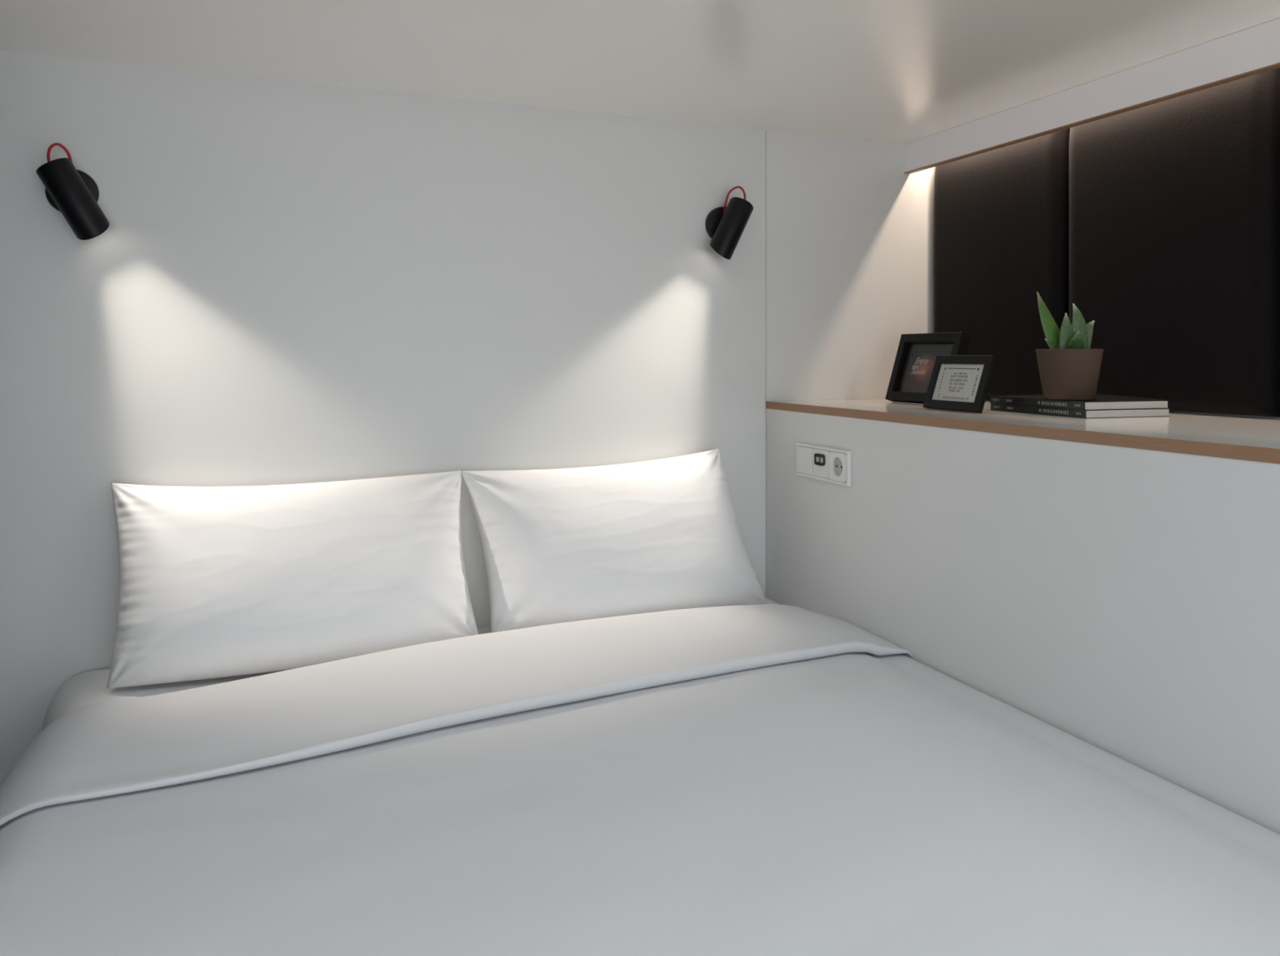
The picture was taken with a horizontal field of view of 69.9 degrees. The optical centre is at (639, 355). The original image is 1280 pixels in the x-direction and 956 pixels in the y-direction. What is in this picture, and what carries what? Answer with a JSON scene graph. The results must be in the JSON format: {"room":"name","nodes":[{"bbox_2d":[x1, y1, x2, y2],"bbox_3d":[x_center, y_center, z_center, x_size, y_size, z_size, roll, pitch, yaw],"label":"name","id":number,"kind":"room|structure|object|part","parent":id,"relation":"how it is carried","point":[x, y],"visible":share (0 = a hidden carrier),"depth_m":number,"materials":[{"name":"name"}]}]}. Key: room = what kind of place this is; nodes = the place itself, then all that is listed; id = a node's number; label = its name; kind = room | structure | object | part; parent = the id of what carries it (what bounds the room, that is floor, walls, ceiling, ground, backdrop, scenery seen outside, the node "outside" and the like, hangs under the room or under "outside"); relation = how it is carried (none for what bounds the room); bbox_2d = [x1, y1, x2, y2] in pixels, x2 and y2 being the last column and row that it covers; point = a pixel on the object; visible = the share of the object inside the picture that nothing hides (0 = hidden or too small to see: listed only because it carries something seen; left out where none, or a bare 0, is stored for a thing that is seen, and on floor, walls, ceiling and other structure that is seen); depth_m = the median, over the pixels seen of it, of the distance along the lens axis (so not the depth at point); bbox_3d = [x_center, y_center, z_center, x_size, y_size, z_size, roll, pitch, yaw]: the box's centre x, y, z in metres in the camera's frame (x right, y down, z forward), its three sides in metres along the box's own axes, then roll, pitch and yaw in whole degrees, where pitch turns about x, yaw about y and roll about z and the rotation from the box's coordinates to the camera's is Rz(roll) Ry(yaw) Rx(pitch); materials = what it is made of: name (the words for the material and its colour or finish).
{"room":"bedroom","nodes":[
{"label":"bedroom","id":0,"kind":"room"},
{"bbox_2d":[0,51,765,785],"bbox_3d":[-1.357,-0.134,1.776,3.583,2.600,0.100,0,0,-22],"label":"wall","id":1,"kind":"structure","parent":0,"point":[286,282],"depth_m":1.99,"materials":[{"name":"white paint"}]},
{"bbox_2d":[35,142,109,239],"bbox_3d":[-1.094,-0.316,1.774,0.123,0.189,0.095,0,0,-22],"label":"wall lamp","id":2,"kind":"object","parent":1,"relation":"attached to","point":[70,191],"visible":1,"depth_m":1.74,"materials":[{"name":"black metal"}]},
{"bbox_3d":[-1.119,-0.323,1.805,0.090,0.090,0.018,0,0,-22],"label":"wall plate","id":3,"kind":"part","parent":2,"relation":"part of","materials":[{"name":"black metal"}]},
{"bbox_2d":[705,186,753,259],"bbox_3d":[0.222,-0.332,2.295,0.120,0.191,0.095,0,0,-22],"label":"wall lamp","id":4,"kind":"object","parent":1,"relation":"attached to","point":[724,225],"visible":1,"depth_m":2.26,"materials":[{"name":"black metal"}]},
{"bbox_3d":[0.210,-0.334,2.331,0.090,0.090,0.018,0,0,-22],"label":"wall plate","id":5,"kind":"part","parent":4,"relation":"part of","materials":[{"name":"black metal"}]},
{"bbox_2d":[0,0,1279,144],"bbox_3d":[0.025,-0.634,1.569,2.600,0.090,1.300,0,0,-22],"label":"ceiling","id":6,"kind":"structure","parent":0,"point":[903,72],"depth_m":1.74,"materials":[{"name":"white paint"}]},
{"bbox_2d":[765,129,935,401],"bbox_3d":[0.571,0.279,2.538,0.560,1.775,0.100,0,0,-22],"label":"wall","id":7,"kind":"structure","parent":0,"point":[850,233],"depth_m":2.47,"materials":[{"name":"white paint"}]},
{"bbox_2d":[765,408,1279,834],"bbox_3d":[1.103,0.651,1.404,0.716,1.029,2.400,0,0,-22],"label":"wall","id":8,"kind":"structure","parent":0,"point":[1124,601],"depth_m":1.48,"materials":[{"name":"white paint"}]},
{"bbox_2d":[795,442,851,486],"bbox_3d":[0.428,0.248,2.117,0.015,0.079,0.228,0,0,-22],"label":"socket plate","id":9,"kind":"object","parent":8,"relation":"attached to","point":[833,465],"visible":1,"depth_m":2.11,"materials":[{"name":"white plastic"}]},
{"bbox_2d":[765,399,1279,463],"bbox_3d":[1.030,0.128,1.375,0.562,0.019,2.398,0,0,-22],"label":"shelf","id":10,"kind":"object","parent":8,"relation":"on","point":[1238,437],"visible":0.97,"depth_m":1.59,"materials":[{"name":"white laminate"}]},
{"bbox_2d":[884,332,970,404],"bbox_3d":[0.713,0.031,2.250,0.101,0.174,0.226,0,0,-22],"label":"picture frame","id":11,"kind":"object","parent":10,"relation":"on","point":[917,353],"visible":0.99,"depth_m":2.27,"materials":[{"name":"black wood"}]},
{"bbox_2d":[897,342,953,393],"bbox_3d":[0.704,0.031,2.246,0.038,0.124,0.181,0,0,-22],"label":"poster","id":12,"kind":"object","parent":11,"relation":"attached to","point":[916,361],"depth_m":2.28,"materials":[{"name":"grey paper"}]},
{"bbox_2d":[923,355,996,413],"bbox_3d":[0.691,0.058,1.967,0.066,0.119,0.183,0,0,-19],"label":"picture frame","id":13,"kind":"object","parent":10,"relation":"on","point":[957,383],"visible":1,"depth_m":1.95,"materials":[{"name":"black wood"}]},
{"bbox_2d":[991,403,1169,417],"bbox_3d":[0.898,0.110,1.890,0.200,0.015,0.275,0,0,-17],"label":"magazine","id":14,"kind":"object","parent":10,"relation":"on","point":[1116,413],"visible":0.77,"depth_m":1.78,"materials":[{"name":"black paper"}]},
{"bbox_2d":[990,394,1168,409],"bbox_3d":[0.897,0.092,1.892,0.200,0.020,0.275,0,0,-17],"label":"magazine","id":15,"kind":"object","parent":14,"relation":"on","point":[1102,402],"visible":0.96,"depth_m":1.79,"materials":[{"name":"black paper"}]},
{"bbox_2d":[1035,291,1103,399],"bbox_3d":[0.856,-0.021,1.827,0.124,0.214,0.124,0,0,-22],"label":"potted succulent","id":16,"kind":"object","parent":15,"relation":"on","point":[1070,369],"visible":1,"depth_m":1.79,"materials":[{"name":"brown ceramic"}]},
{"bbox_2d":[1035,348,1103,399],"bbox_3d":[0.856,0.036,1.827,0.124,0.099,0.124,0,0,-22],"label":"pot","id":17,"kind":"object","parent":16,"relation":"attached to","point":[1065,374],"depth_m":1.78,"materials":[{"name":"brown ceramic"}]},
{"bbox_2d":[985,399,1279,418],"bbox_3d":[1.345,-0.236,1.554,0.155,0.746,2.500,0,0,-22],"label":"wall","id":18,"kind":"structure","parent":0,"point":[1256,416],"depth_m":1.82,"materials":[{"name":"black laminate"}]},
{"bbox_2d":[933,128,1070,399],"bbox_3d":[0.915,-0.227,2.363,0.049,0.681,0.462,0,0,-22],"label":"panel","id":19,"kind":"object","parent":18,"relation":"attached to","point":[1001,215],"visible":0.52,"depth_m":2.29,"materials":[{"name":"black fabric"}]},
{"bbox_2d":[904,17,1279,173],"bbox_3d":[1.008,-0.548,1.958,0.072,0.081,1.300,0,0,-22],"label":"trim","id":20,"kind":"structure","parent":18,"relation":"attached to","point":[1255,50],"depth_m":1.91,"materials":[{"name":"white laminate"}]},
{"bbox_2d":[1068,67,1279,417],"bbox_3d":[1.091,-0.227,1.919,0.049,0.681,0.478,0,0,-22],"label":"panel","id":21,"kind":"object","parent":18,"relation":"attached to","point":[1174,204],"visible":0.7,"depth_m":1.85,"materials":[{"name":"black fabric"}]},
{"bbox_3d":[-0.343,1.216,0.187,4.300,0.100,3.800,0,0,-22],"label":"floor","id":22,"kind":"structure","parent":0,"visible":0},
{"bbox_2d":[41,596,777,730],"bbox_3d":[-0.036,0.890,1.140,1.588,0.551,2.046,0,0,-22],"label":"mattress","id":23,"kind":"object","parent":22,"relation":"on","point":[86,688],"visible":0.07,"depth_m":1.70,"materials":[{"name":"white fabric"}]},
{"bbox_2d":[106,470,478,688],"bbox_3d":[-0.678,0.427,1.844,0.706,0.356,0.231,0,0,-22],"label":"pillow","id":24,"kind":"object","parent":23,"relation":"on","point":[215,582],"visible":1,"depth_m":1.78,"materials":[{"name":"white fabric"}]},
{"bbox_2d":[461,448,765,632],"bbox_3d":[-0.035,0.418,2.117,0.734,0.374,0.216,0,0,-22],"label":"pillow","id":25,"kind":"object","parent":23,"relation":"on","point":[569,544],"visible":0.92,"depth_m":2.04,"materials":[{"name":"white fabric"}]},
{"bbox_2d":[0,604,1279,955],"bbox_3d":[0.012,0.737,1.018,1.592,0.380,1.865,0,0,-22],"label":"duvet","id":26,"kind":"object","parent":23,"relation":"on","point":[755,780],"visible":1,"depth_m":1.16,"materials":[{"name":"white fabric"}]}
]}

